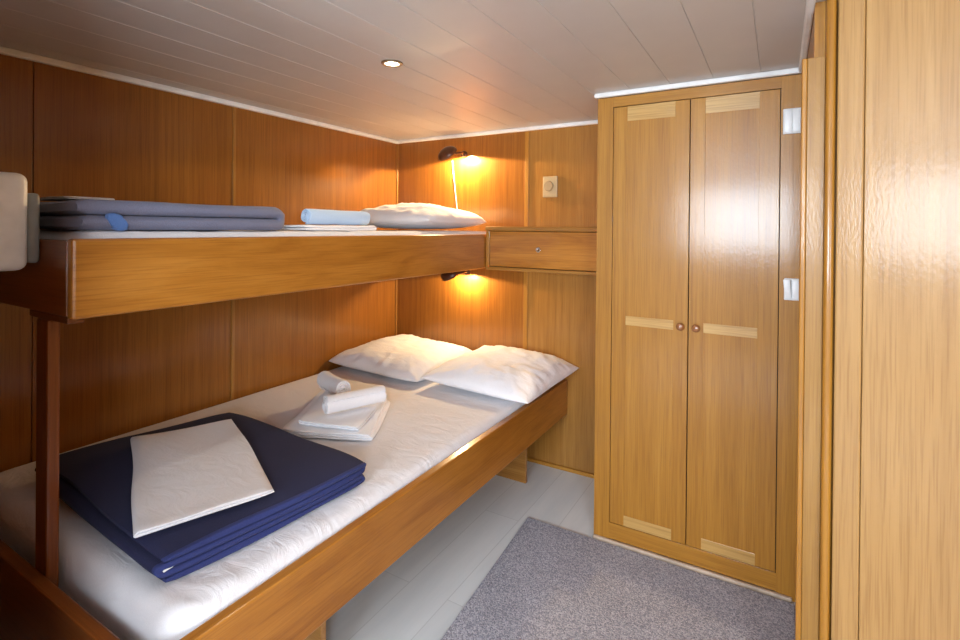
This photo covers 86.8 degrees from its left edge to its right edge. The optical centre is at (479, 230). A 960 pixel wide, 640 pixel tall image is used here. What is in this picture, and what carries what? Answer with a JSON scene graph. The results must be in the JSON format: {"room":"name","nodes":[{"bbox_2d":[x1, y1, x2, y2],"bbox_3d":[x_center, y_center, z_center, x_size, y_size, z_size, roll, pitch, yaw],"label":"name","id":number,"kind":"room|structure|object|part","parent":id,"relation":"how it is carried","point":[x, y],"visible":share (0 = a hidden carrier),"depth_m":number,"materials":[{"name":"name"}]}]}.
{"room":"ship cabin","nodes":[
{"label":"ship cabin","id":0,"kind":"room"},
{"bbox_2d":[0,54,395,471],"bbox_3d":[-1.895,0.368,1.416,0.060,2.000,5.160,1,0,31],"label":"wall","id":1,"kind":"structure","parent":0,"point":[68,132],"depth_m":2.23,"materials":[{"name":"brown wood"}]},
{"bbox_2d":[0,46,398,143],"bbox_3d":[-1.841,-0.619,1.408,0.022,0.024,5.000,1,0,31],"label":"trim","id":2,"kind":"structure","parent":1,"relation":"attached to","point":[3,50],"depth_m":2.20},
{"bbox_2d":[231,107,235,400],"bbox_3d":[-1.215,0.230,2.501,0.006,1.680,0.016,1,0,31],"label":"trim","id":3,"kind":"structure","parent":1,"relation":"attached to","point":[234,108],"depth_m":2.50,"materials":[{"name":"brown wood"}]},
{"bbox_2d":[0,0,825,139],"bbox_3d":[-0.421,-0.640,0.548,3.460,0.050,5.160,1,0,31],"label":"ceiling","id":4,"kind":"structure","parent":0,"point":[469,66],"depth_m":1.72,"materials":[{"name":"white paint"}]},
{"bbox_2d":[381,59,402,67],"bbox_3d":[-0.325,-0.617,1.879,0.080,0.006,0.080,1,0,31],"label":"recessed light","id":5,"kind":"object","parent":4,"relation":"in","point":[391,63],"visible":1,"depth_m":1.87,"materials":[{"name":"gold metal"}]},
{"bbox_2d":[397,124,597,473],"bbox_3d":[0.509,0.383,2.953,2.520,2.000,0.050,1,0,31],"label":"wall","id":6,"kind":"structure","parent":0,"point":[480,308],"depth_m":3.09,"materials":[{"name":"brown wood"}]},
{"bbox_2d":[395,144,398,334],"bbox_3d":[-0.585,0.231,3.563,0.012,1.680,0.012,1,0,31],"label":"trim","id":7,"kind":"structure","parent":6,"relation":"attached to","point":[397,145],"depth_m":3.56,"materials":[{"name":"brown wood"}]},
{"bbox_2d":[438,146,467,208],"bbox_3d":[-0.188,-0.289,3.246,0.156,0.501,0.155,1,0,31],"label":"reading lamp","id":8,"kind":"object","parent":6,"relation":"attached to","point":[446,152],"visible":0.94,"depth_m":3.20,"materials":[{"name":"brown metal"}]},
{"bbox_3d":[-0.206,-0.490,3.232,0.136,0.101,0.113,1,0,31],"label":"lamp shade","id":9,"kind":"part","parent":8,"relation":"part of","materials":[{"name":"brown metal"}]},
{"bbox_3d":[-0.159,-0.249,3.312,0.062,0.421,0.006,1,0,31],"label":"cord","id":10,"kind":"part","parent":8,"relation":"part of","materials":[{"name":"white plastic"}]},
{"bbox_2d":[441,270,469,280],"bbox_3d":[-0.168,0.268,3.233,0.156,0.101,0.155,1,0,31],"label":"reading lamp","id":11,"kind":"object","parent":6,"relation":"attached to","point":[445,276],"visible":0.42,"depth_m":3.17,"materials":[{"name":"brown metal"}]},
{"bbox_3d":[-0.187,0.267,3.220,0.136,0.101,0.113,1,0,31],"label":"lamp shade","id":12,"kind":"part","parent":11,"relation":"part of","materials":[{"name":"brown metal"}]},
{"bbox_2d":[398,120,597,143],"bbox_3d":[0.116,-0.610,3.144,1.585,0.022,0.022,1,0,31],"label":"trim","id":13,"kind":"structure","parent":6,"relation":"attached to","point":[592,122],"depth_m":3.12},
{"bbox_2d":[523,131,528,349],"bbox_3d":[0.275,0.381,3.058,0.026,2.000,0.006,1,0,31],"label":"trim","id":14,"kind":"structure","parent":6,"relation":"attached to","point":[526,208],"depth_m":3.05,"materials":[{"name":"brown wood"}]},
{"bbox_2d":[485,226,596,275],"bbox_3d":[0.411,0.104,2.843,0.753,0.249,0.236,1,0,31],"label":"drawer","id":15,"kind":"object","parent":6,"relation":"attached to","point":[563,250],"visible":0.74,"depth_m":2.76,"materials":[{"name":"brown wood"}]},
{"bbox_3d":[0.102,0.104,3.030,0.022,0.206,0.228,1,0,31],"label":"panel","id":16,"kind":"part","parent":15,"relation":"part of","materials":[{"name":"brown wood"}]},
{"bbox_2d":[543,176,557,196],"bbox_3d":[0.408,-0.256,2.971,0.091,0.123,0.022,1,0,31],"label":"dimmer switch","id":17,"kind":"object","parent":6,"relation":"attached to","point":[550,183],"visible":1,"depth_m":2.96,"materials":[{"name":"beige plastic"}]},
{"bbox_2d":[527,457,593,478],"bbox_3d":[0.522,1.373,2.907,0.607,0.022,0.014,1,0,31],"label":"baseboard","id":18,"kind":"structure","parent":6,"relation":"attached to","point":[529,459],"depth_m":2.93,"materials":[{"name":"brown wood"}]},
{"bbox_2d":[326,461,794,639],"bbox_3d":[-0.440,1.410,0.557,3.460,0.050,5.160,1,0,31],"label":"floor","id":19,"kind":"structure","parent":0,"point":[422,593],"depth_m":2.15,"materials":[{"name":"plastic"}]},
{"bbox_2d":[0,234,485,587],"bbox_3d":[-0.791,0.696,2.396,0.848,1.357,2.221,1,0,31],"label":"bunk","id":20,"kind":"object","parent":19,"relation":"on","point":[72,281],"visible":0.8,"depth_m":1.41,"materials":[{"name":"brown wood"}]},
{"bbox_2d":[0,172,39,270],"bbox_3d":[-1.288,-0.023,1.345,0.330,0.245,0.102,1,0,31],"label":"plastic box","id":21,"kind":"object","parent":20,"relation":"attached to","point":[19,209],"visible":1,"depth_m":1.26,"materials":[{"name":"beige plastic"}]},
{"bbox_3d":[-1.268,-0.008,1.377,0.292,0.180,0.027,1,0,31],"label":"plate","id":22,"kind":"part","parent":21,"relation":"part of","materials":[{"name":"grey plastic"}]},
{"bbox_3d":[-1.125,0.802,1.320,0.072,1.148,0.028,1,0,31],"label":"post","id":23,"kind":"part","parent":20,"relation":"part of","materials":[{"name":"brown wood"}]},
{"bbox_2d":[39,229,485,239],"bbox_3d":[-0.791,0.090,2.417,0.808,0.186,2.175,1,0,31],"label":"mattress","id":24,"kind":"object","parent":20,"relation":"on","point":[55,234],"visible":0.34,"depth_m":1.64,"materials":[{"name":"white fabric"}]},
{"bbox_2d":[39,199,284,230],"bbox_3d":[-1.113,-0.045,1.722,0.640,0.088,0.654,1,0,31],"label":"blanket","id":25,"kind":"object","parent":24,"relation":"on","point":[81,214],"visible":0.95,"depth_m":1.44,"materials":[{"name":"blue fabric"}]},
{"bbox_2d":[40,196,114,201],"bbox_3d":[-1.300,-0.100,1.610,0.256,0.008,0.150,1,0,31],"label":"sheet","id":26,"kind":"object","parent":25,"relation":"on","point":[55,198],"visible":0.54,"depth_m":1.55,"materials":[{"name":"white fabric"}]},
{"bbox_2d":[281,225,376,230],"bbox_3d":[-0.717,-0.013,2.192,0.382,0.023,0.416,1,0,31],"label":"folded towel","id":27,"kind":"object","parent":24,"relation":"on","point":[286,227],"visible":0.8,"depth_m":2.04,"materials":[{"name":"white fabric"}]},
{"bbox_2d":[301,209,369,224],"bbox_3d":[-0.617,-0.056,2.203,0.061,0.066,0.362,1,0,31],"label":"rolled towel","id":28,"kind":"object","parent":27,"relation":"on","point":[310,216],"visible":1,"depth_m":2.15,"materials":[{"name":"blue fabric"}]},
{"bbox_2d":[360,203,485,228],"bbox_3d":[-0.375,-0.085,3.010,0.639,0.152,0.605,1,0,31],"label":"pillow","id":29,"kind":"object","parent":24,"relation":"on","point":[401,215],"visible":0.94,"depth_m":2.77,"materials":[{"name":"white fabric"}]},
{"bbox_3d":[-0.434,0.120,2.188,0.032,0.197,2.218,1,0,31],"label":"rail","id":30,"kind":"part","parent":20,"relation":"part of","materials":[{"name":"brown wood"}]},
{"bbox_2d":[0,379,566,639],"bbox_3d":[-0.619,1.113,2.277,1.274,0.527,2.254,1,0,31],"label":"bunk","id":31,"kind":"object","parent":19,"relation":"on","point":[297,602],"visible":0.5,"depth_m":1.41,"materials":[{"name":"brown wood"}]},
{"bbox_3d":[-1.197,1.040,1.327,1.242,0.330,0.030,1,0,31],"label":"footboard","id":32,"kind":"part","parent":31,"relation":"part of","materials":[{"name":"brown wood"}]},
{"bbox_2d":[0,366,524,639],"bbox_3d":[-0.614,0.906,2.313,1.234,0.167,2.177,1,0,31],"label":"mattress","id":33,"kind":"object","parent":31,"relation":"on","point":[425,422],"visible":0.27,"depth_m":1.51,"materials":[{"name":"white fabric"}]},
{"bbox_2d":[35,413,365,582],"bbox_3d":[-0.907,0.781,1.659,0.893,0.077,0.647,1,0,35],"label":"blanket","id":34,"kind":"object","parent":33,"relation":"on","point":[304,475],"visible":0.69,"depth_m":1.47,"materials":[{"name":"blue fabric"}]},
{"bbox_2d":[130,419,273,537],"bbox_3d":[-0.890,0.724,1.585,0.334,0.026,0.680,0,0,-36],"label":"sheet","id":35,"kind":"object","parent":34,"relation":"on","point":[186,474],"visible":1,"depth_m":1.50,"materials":[{"name":"white fabric"}]},
{"bbox_2d":[282,390,389,440],"bbox_3d":[-0.606,0.806,2.255,0.380,0.030,0.536,1,0,0],"label":"folded towel","id":36,"kind":"object","parent":33,"relation":"on","point":[371,427],"visible":0.49,"depth_m":2.03,"materials":[{"name":"white fabric"}]},
{"bbox_2d":[299,391,381,430],"bbox_3d":[-0.611,0.779,2.238,0.310,0.020,0.452,1,0,4],"label":"folded towel","id":37,"kind":"object","parent":36,"relation":"on","point":[354,419],"visible":0.64,"depth_m":2.10,"materials":[{"name":"white fabric"}]},
{"bbox_2d":[317,371,350,394],"bbox_3d":[-0.688,0.723,2.387,0.078,0.083,0.226,0,0,-41],"label":"rolled towel","id":38,"kind":"object","parent":37,"relation":"on","point":[327,381],"visible":0.91,"depth_m":2.34,"materials":[{"name":"white fabric"}]},
{"bbox_2d":[322,385,386,413],"bbox_3d":[-0.539,0.725,2.190,0.278,0.075,0.071,0,0,-37],"label":"rolled towel","id":39,"kind":"object","parent":37,"relation":"on","point":[333,403],"visible":1,"depth_m":2.16,"materials":[{"name":"white fabric"}]},
{"bbox_2d":[329,334,471,381],"bbox_3d":[-0.455,0.750,3.101,0.685,0.145,0.631,1,0,31],"label":"pillow","id":40,"kind":"object","parent":33,"relation":"on","point":[410,357],"visible":0.9,"depth_m":2.93,"materials":[{"name":"white fabric"}]},
{"bbox_2d":[422,345,578,403],"bbox_3d":[0.129,0.743,2.768,0.632,0.171,0.669,1,0,31],"label":"pillow","id":41,"kind":"object","parent":33,"relation":"on","point":[513,374],"visible":1,"depth_m":2.58,"materials":[{"name":"white fabric"}]},
{"bbox_3d":[-0.082,0.955,1.961,0.032,0.199,2.254,1,0,31],"label":"rail","id":42,"kind":"part","parent":31,"relation":"part of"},
{"bbox_2d":[441,517,794,639],"bbox_3d":[0.126,1.383,1.171,1.110,0.008,2.292,1,0,31],"label":"rug","id":43,"kind":"object","parent":19,"relation":"on","point":[550,582],"visible":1,"depth_m":1.89,"materials":[{"name":"grey carpet pile"}]},
{"bbox_2d":[593,73,800,602],"bbox_3d":[0.989,0.391,2.311,0.784,1.999,0.565,1,0,31],"label":"wardrobe","id":44,"kind":"object","parent":19,"relation":"on","point":[696,359],"visible":0.98,"depth_m":2.07,"materials":[{"name":"brown wood"}]},
{"bbox_3d":[0.720,1.274,2.187,0.198,0.046,0.019,1,0,31],"label":"rail","id":45,"kind":"part","parent":44,"relation":"part of","materials":[{"name":"brown wood"}]},
{"bbox_3d":[0.723,0.833,2.183,0.198,0.837,0.014,1,0,31],"label":"panel","id":46,"kind":"part","parent":44,"relation":"part of","materials":[{"name":"brown wood"}]},
{"bbox_3d":[0.727,0.395,2.183,0.198,0.040,0.019,1,0,31],"label":"rail","id":47,"kind":"part","parent":44,"relation":"part of","materials":[{"name":"beige wood"}]},
{"bbox_3d":[0.731,-0.051,2.180,0.198,0.852,0.014,1,0,31],"label":"panel","id":48,"kind":"part","parent":44,"relation":"part of","materials":[{"name":"brown wood"}]},
{"bbox_3d":[0.735,-0.510,2.179,0.198,0.064,0.019,1,0,31],"label":"rail","id":49,"kind":"part","parent":44,"relation":"part of","materials":[{"name":"brown wood"}]},
{"bbox_3d":[0.826,0.397,2.096,0.033,0.033,0.030,1,0,31],"label":"knob","id":50,"kind":"part","parent":44,"relation":"part of","materials":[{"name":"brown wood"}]},
{"bbox_3d":[0.856,1.337,2.108,0.641,0.070,0.020,1,0,31],"label":"rail","id":51,"kind":"part","parent":44,"relation":"part of","materials":[{"name":"brown wood"}]},
{"bbox_3d":[0.878,0.397,2.066,0.033,0.033,0.030,1,0,31],"label":"knob","id":52,"kind":"part","parent":44,"relation":"part of","materials":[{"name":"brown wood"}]},
{"bbox_3d":[0.873,-0.566,2.099,0.641,0.044,0.020,1,0,31],"label":"rail","id":53,"kind":"part","parent":44,"relation":"part of","materials":[{"name":"brown wood"}]},
{"bbox_2d":[594,67,800,98],"bbox_3d":[0.857,-0.600,2.086,0.790,0.021,0.020,1,0,31],"label":"trim","id":54,"kind":"structure","parent":44,"relation":"attached to","point":[790,71],"depth_m":2.05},
{"bbox_3d":[0.988,1.277,2.028,0.192,0.046,0.019,1,0,31],"label":"rail","id":55,"kind":"part","parent":44,"relation":"part of","materials":[{"name":"brown wood"}]},
{"bbox_3d":[0.991,0.836,2.025,0.192,0.837,0.014,1,0,31],"label":"panel","id":56,"kind":"part","parent":44,"relation":"part of","materials":[{"name":"brown wood"}]},
{"bbox_3d":[0.996,0.398,2.025,0.192,0.040,0.019,1,0,31],"label":"rail","id":57,"kind":"part","parent":44,"relation":"part of","materials":[{"name":"beige wood"}]},
{"bbox_3d":[0.999,-0.048,2.021,0.192,0.852,0.014,1,0,31],"label":"panel","id":58,"kind":"part","parent":44,"relation":"part of","materials":[{"name":"brown wood"}]},
{"bbox_3d":[1.004,-0.507,2.021,0.192,0.064,0.019,1,0,31],"label":"rail","id":59,"kind":"part","parent":44,"relation":"part of","materials":[{"name":"brown wood"}]},
{"bbox_2d":[783,278,798,300],"bbox_3d":[1.164,0.221,1.899,0.053,0.082,0.029,1,0,31],"label":"hinge","id":60,"kind":"object","parent":44,"relation":"attached to","point":[791,285],"visible":0.93,"depth_m":1.90,"materials":[{"name":"white plastic"}]},
{"bbox_2d":[783,107,800,133],"bbox_3d":[1.170,-0.411,1.903,0.059,0.095,0.017,1,0,31],"label":"hinge","id":61,"kind":"object","parent":44,"relation":"attached to","point":[792,116],"visible":0.94,"depth_m":1.90,"materials":[{"name":"white plastic"}]},
{"bbox_2d":[807,0,838,639],"bbox_3d":[1.122,0.394,1.628,0.138,2.000,0.710,1,0,31],"label":"wall","id":62,"kind":"structure","parent":0,"point":[816,48],"depth_m":1.33,"materials":[{"name":"brown wood"}]},
{"bbox_2d":[795,59,807,639],"bbox_3d":[0.852,0.472,1.349,0.012,1.843,0.042,1,0,31],"label":"trim","id":63,"kind":"structure","parent":62,"relation":"attached to","point":[804,69],"depth_m":1.33,"materials":[{"name":"brown wood"}]},
{"bbox_2d":[799,0,815,71],"bbox_3d":[0.949,-0.597,1.472,0.020,0.020,0.944,1,0,31],"label":"trim","id":64,"kind":"structure","parent":62,"relation":"attached to","point":[810,4],"depth_m":1.49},
{"bbox_2d":[801,56,824,639],"bbox_3d":[0.874,0.472,1.338,0.038,1.843,0.039,1,0,31],"label":"trim","id":65,"kind":"structure","parent":62,"relation":"attached to","point":[814,165],"depth_m":1.32,"materials":[{"name":"brown wood"}]},
{"bbox_2d":[819,0,836,639],"bbox_3d":[0.896,0.394,1.313,0.022,1.999,0.061,1,0,31],"label":"trim","id":66,"kind":"structure","parent":62,"relation":"attached to","point":[830,5],"depth_m":1.29,"materials":[{"name":"brown wood"}]},
{"bbox_3d":[1.348,0.399,1.117,0.770,2.000,0.060,1,0,31],"label":"wall","id":67,"kind":"structure","parent":0,"visible":0},
{"bbox_2d":[831,0,959,639],"bbox_3d":[1.178,0.399,1.040,0.747,1.985,0.037,1,0,42],"label":"door","id":68,"kind":"structure","parent":67,"relation":"in","point":[896,513],"depth_m":1.20,"materials":[{"name":"brown wood"}]}
]}

